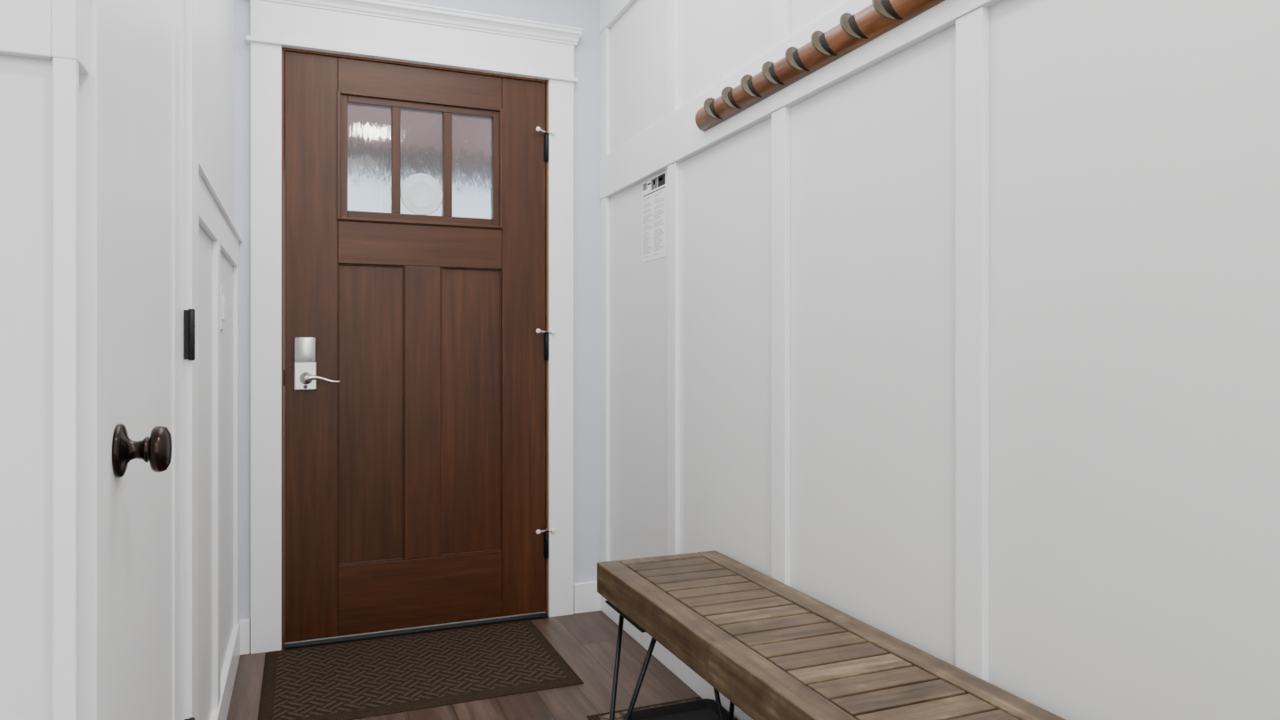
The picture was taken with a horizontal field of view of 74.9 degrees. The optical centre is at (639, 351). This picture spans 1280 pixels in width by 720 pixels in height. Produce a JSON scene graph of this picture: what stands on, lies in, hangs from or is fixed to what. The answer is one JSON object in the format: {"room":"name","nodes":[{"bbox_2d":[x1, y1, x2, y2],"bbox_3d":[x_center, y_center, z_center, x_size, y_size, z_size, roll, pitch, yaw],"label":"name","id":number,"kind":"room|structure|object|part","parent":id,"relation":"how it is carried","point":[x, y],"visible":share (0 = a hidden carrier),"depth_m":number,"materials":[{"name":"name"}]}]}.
{"room":"entryway","nodes":[
{"label":"entryway","id":0,"kind":"room"},
{"bbox_2d":[0,0,234,719],"bbox_3d":[-1.016,-0.290,1.779,0.128,2.620,2.176,0,0,-22],"label":"wall","id":1,"kind":"structure","parent":0,"point":[26,84],"depth_m":0.79,"materials":[{"name":"white paint"}]},
{"bbox_2d":[52,57,79,719],"bbox_3d":[-0.543,0.372,0.790,0.019,1.295,0.012,0,0,-22],"label":"trim","id":2,"kind":"structure","parent":1,"relation":"attached to","point":[65,71],"depth_m":0.78,"materials":[{"name":"white paint"}]},
{"bbox_2d":[78,0,89,74],"bbox_3d":[-0.546,-0.328,0.818,0.024,0.101,0.043,0,0,-22],"label":"trim","id":3,"kind":"structure","parent":1,"relation":"attached to","point":[84,62],"depth_m":0.82,"materials":[{"name":"white paint"}]},
{"bbox_2d":[79,0,109,719],"bbox_3d":[-0.568,-0.015,0.865,0.020,2.070,0.060,0,0,-22],"label":"door frame","id":4,"kind":"structure","parent":1,"relation":"attached to","point":[94,86],"depth_m":0.84,"materials":[{"name":"white paint"}]},
{"bbox_2d":[109,0,195,719],"bbox_3d":[-0.695,-0.017,1.213,0.090,2.058,0.674,0,0,-22],"label":"door","id":5,"kind":"structure","parent":1,"relation":"in","point":[152,334],"depth_m":1.17,"materials":[{"name":"white paint"}]},
{"bbox_2d":[184,0,199,719],"bbox_3d":[-0.850,-0.015,1.572,0.025,2.070,0.108,0,0,-22],"label":"door frame","id":6,"kind":"structure","parent":1,"relation":"attached to","point":[191,7],"depth_m":1.53,"materials":[{"name":"white paint"}]},
{"bbox_2d":[211,240,220,709],"bbox_3d":[-1.087,0.312,2.144,0.014,1.185,0.070,0,0,-22],"label":"trim","id":7,"kind":"structure","parent":1,"relation":"attached to","point":[215,244],"depth_m":2.11,"materials":[{"name":"white paint"}]},
{"bbox_2d":[199,160,242,267],"bbox_3d":[-1.112,-0.329,2.219,0.024,0.098,1.288,0,0,-22],"label":"trim","id":8,"kind":"structure","parent":1,"relation":"attached to","point":[214,219],"depth_m":2.08,"materials":[{"name":"white paint"}]},
{"bbox_2d":[220,285,225,329],"bbox_3d":[-1.166,-0.120,2.336,0.011,0.120,0.115,0,0,-22],"label":"light switch","id":9,"kind":"object","parent":1,"relation":"attached to","point":[222,290],"visible":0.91,"depth_m":2.30,"materials":[{"name":"white plastic"}]},
{"bbox_2d":[209,619,239,719],"bbox_3d":[-1.115,0.963,2.218,0.018,0.115,1.288,0,0,-22],"label":"baseboard","id":10,"kind":"structure","parent":1,"relation":"attached to","point":[229,668],"depth_m":2.41,"materials":[{"name":"white paint"}]},
{"bbox_2d":[232,265,239,625],"bbox_3d":[-1.346,0.312,2.784,0.014,1.185,0.065,0,0,-22],"label":"trim","id":11,"kind":"structure","parent":1,"relation":"attached to","point":[236,269],"depth_m":2.75,"materials":[{"name":"white paint"}]},
{"bbox_2d":[234,0,600,652],"bbox_3d":[-0.839,-0.290,3.101,1.448,2.620,0.142,0,0,-22],"label":"wall","id":12,"kind":"structure","parent":0,"point":[585,14],"depth_m":3.27,"materials":[{"name":"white paint"}]},
{"bbox_2d":[240,618,249,655],"bbox_3d":[-1.332,0.963,2.816,0.030,0.115,0.017,0,0,-22],"label":"baseboard","id":13,"kind":"structure","parent":12,"relation":"attached to","point":[244,624],"depth_m":2.81,"materials":[{"name":"white paint"}]},
{"bbox_2d":[246,0,583,654],"bbox_3d":[-0.807,-0.111,3.083,1.187,2.262,0.198,0,0,-22],"label":"door frame","id":14,"kind":"structure","parent":12,"relation":"attached to","point":[266,59],"depth_m":2.95,"materials":[{"name":"white paint"}]},
{"bbox_2d":[283,50,555,644],"bbox_3d":[-0.776,-0.013,3.041,0.959,2.038,0.107,0,0,-22],"label":"door","id":15,"kind":"structure","parent":12,"relation":"in","point":[416,346],"depth_m":3.03,"materials":[{"name":"brown wood"}]},
{"bbox_3d":[-1.157,0.044,2.889,0.073,0.184,0.012,0,0,-22],"label":"lock plate","id":16,"kind":"part","parent":15,"relation":"part of","materials":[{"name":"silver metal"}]},
{"bbox_3d":[-1.102,0.094,2.878,0.130,0.042,0.050,0,0,-22],"label":"lever handle","id":17,"kind":"part","parent":15,"relation":"part of","materials":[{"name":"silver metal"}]},
{"bbox_2d":[400,173,442,215],"bbox_3d":[-0.798,-0.574,3.058,0.153,0.153,0.003,0,0,-22],"label":"decal","id":18,"kind":"object","parent":15,"relation":"attached to","point":[421,194],"visible":1,"depth_m":3.06},
{"bbox_2d":[573,580,600,613],"bbox_3d":[-0.207,0.963,3.270,0.109,0.115,0.017,0,0,-22],"label":"baseboard","id":19,"kind":"structure","parent":12,"relation":"attached to","point":[587,598],"depth_m":3.26,"materials":[{"name":"white paint"}]},
{"bbox_2d":[226,610,702,719],"bbox_3d":[-0.564,1.070,0.128,3.450,0.100,5.860,0,0,-22],"label":"floor","id":20,"kind":"structure","parent":0,"point":[587,642],"depth_m":2.55,"materials":[{"name":"brown wood"}]},
{"bbox_2d":[283,611,547,649],"bbox_3d":[-0.813,1.014,3.096,0.928,0.012,0.170,0,0,-22],"label":"threshold","id":21,"kind":"object","parent":20,"relation":"on","point":[538,616],"visible":0.44,"depth_m":3.01,"materials":[{"name":"black metal"}]},
{"bbox_2d":[257,619,583,719],"bbox_3d":[-0.717,1.014,2.689,0.915,0.011,0.643,0,0,-22],"label":"doormat","id":22,"kind":"object","parent":20,"relation":"on","point":[355,680],"visible":1,"depth_m":2.62,"materials":[{"name":"brown fabric"}]},
{"bbox_2d":[586,696,701,719],"bbox_3d":[0.175,1.016,1.993,0.348,0.009,0.865,0,0,-22],"label":"floor mat","id":23,"kind":"object","parent":20,"relation":"on","point":[619,715],"visible":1,"depth_m":2.34,"materials":[{"name":"brown carpet"}]},
{"bbox_2d":[623,698,737,719],"bbox_3d":[0.207,0.997,1.995,0.278,0.028,0.705,0,0,-22],"label":"tray","id":24,"kind":"object","parent":23,"relation":"on","point":[702,708],"visible":0.78,"depth_m":2.31,"materials":[{"name":"black rubber"}]},
{"bbox_2d":[597,550,1065,719],"bbox_3d":[0.272,0.790,1.663,0.407,0.460,1.320,0,0,-22],"label":"bench","id":25,"kind":"object","parent":20,"relation":"on","point":[775,651],"visible":1,"depth_m":1.60,"materials":[{"name":"brown wood"}]},
{"bbox_3d":[-0.032,0.830,2.031,0.119,0.380,0.250,0,0,-22],"label":"leg","id":26,"kind":"part","parent":25,"relation":"part of","materials":[{"name":"black metal"}]},
{"bbox_3d":[0.207,0.830,2.144,0.070,0.380,0.250,0,0,-22],"label":"leg","id":27,"kind":"part","parent":25,"relation":"part of","materials":[{"name":"black metal"}]},
{"bbox_2d":[609,0,1279,719],"bbox_3d":[0.970,-0.290,0.748,0.142,2.620,5.860,0,0,-22],"label":"wall","id":28,"kind":"structure","parent":0,"point":[1134,145],"depth_m":1.39,"materials":[{"name":"white paint"}]},
{"bbox_2d":[600,197,609,561],"bbox_3d":[-0.136,0.153,3.272,0.016,1.503,0.064,0,0,-22],"label":"trim","id":29,"kind":"structure","parent":28,"relation":"attached to","point":[604,202],"depth_m":3.25,"materials":[{"name":"white paint"}]},
{"bbox_2d":[600,27,609,159],"bbox_3d":[-0.136,-1.006,3.272,0.016,0.499,0.064,0,0,-22],"label":"trim","id":30,"kind":"structure","parent":28,"relation":"attached to","point":[605,34],"depth_m":3.25,"materials":[{"name":"white paint"}]},
{"bbox_2d":[600,0,636,32],"bbox_3d":[0.921,-1.317,0.651,0.020,0.125,5.718,0,0,-22],"label":"trim","id":31,"kind":"structure","parent":28,"relation":"attached to","point":[611,11],"depth_m":3.18,"materials":[{"name":"white paint"}]},
{"bbox_2d":[641,170,666,263],"bbox_3d":[0.046,-0.452,2.841,0.002,0.281,0.210,0,0,-22],"label":"paper notice","id":32,"kind":"object","parent":28,"relation":"attached to","point":[653,189],"visible":1,"depth_m":2.83,"materials":[{"name":"grey paper"}]},
{"bbox_2d":[667,161,679,555],"bbox_3d":[0.107,0.153,2.671,0.016,1.503,0.064,0,0,-22],"label":"trim","id":33,"kind":"structure","parent":28,"relation":"attached to","point":[673,169],"depth_m":2.65,"materials":[{"name":"white paint"}]},
{"bbox_2d":[667,0,679,115],"bbox_3d":[0.107,-1.006,2.671,0.016,0.499,0.064,0,0,-22],"label":"trim","id":34,"kind":"structure","parent":28,"relation":"attached to","point":[673,5],"depth_m":2.65,"materials":[{"name":"white paint"}]},
{"bbox_2d":[600,595,752,719],"bbox_3d":[0.921,0.963,0.651,0.020,0.115,5.718,0,0,-22],"label":"baseboard","id":35,"kind":"structure","parent":28,"relation":"attached to","point":[696,683],"depth_m":2.63,"materials":[{"name":"white paint"}]},
{"bbox_2d":[771,106,790,586],"bbox_3d":[0.349,0.153,2.072,0.016,1.503,0.064,0,0,-22],"label":"trim","id":36,"kind":"structure","parent":28,"relation":"attached to","point":[780,118],"depth_m":2.06,"materials":[{"name":"white paint"}]},
{"bbox_2d":[771,0,790,48],"bbox_3d":[0.349,-1.006,2.072,0.016,0.499,0.064,0,0,-22],"label":"trim","id":37,"kind":"structure","parent":28,"relation":"attached to","point":[780,9],"depth_m":2.06,"materials":[{"name":"white paint"}]},
{"bbox_2d":[600,0,1002,199],"bbox_3d":[0.921,-0.677,0.651,0.020,0.158,5.718,0,0,-22],"label":"trim","id":38,"kind":"structure","parent":28,"relation":"attached to","point":[676,137],"depth_m":2.14,"materials":[{"name":"white paint"}]},
{"bbox_2d":[695,0,944,131],"bbox_3d":[0.407,-0.680,1.847,0.051,0.080,1.260,0,0,-22],"label":"coat rack","id":39,"kind":"object","parent":28,"relation":"attached to","point":[853,31],"visible":1,"depth_m":1.88,"materials":[{"name":"brown wood"}]},
{"bbox_2d":[955,6,989,682],"bbox_3d":[0.588,0.153,1.480,0.016,1.503,0.064,0,0,-22],"label":"trim","id":40,"kind":"structure","parent":28,"relation":"attached to","point":[972,28],"depth_m":1.47,"materials":[{"name":"white paint"}]},
{"bbox_3d":[-1.553,-0.290,0.452,1.860,2.620,0.118,0,0,-22],"label":"wall","id":41,"kind":"structure","parent":0,"visible":0},
{"bbox_2d":[0,0,79,63],"bbox_3d":[-1.461,-0.327,0.415,2.002,0.103,0.020,0,0,-22],"label":"trim","id":42,"kind":"structure","parent":41,"relation":"attached to","point":[44,29],"depth_m":0.78,"materials":[{"name":"white paint"}]}
]}

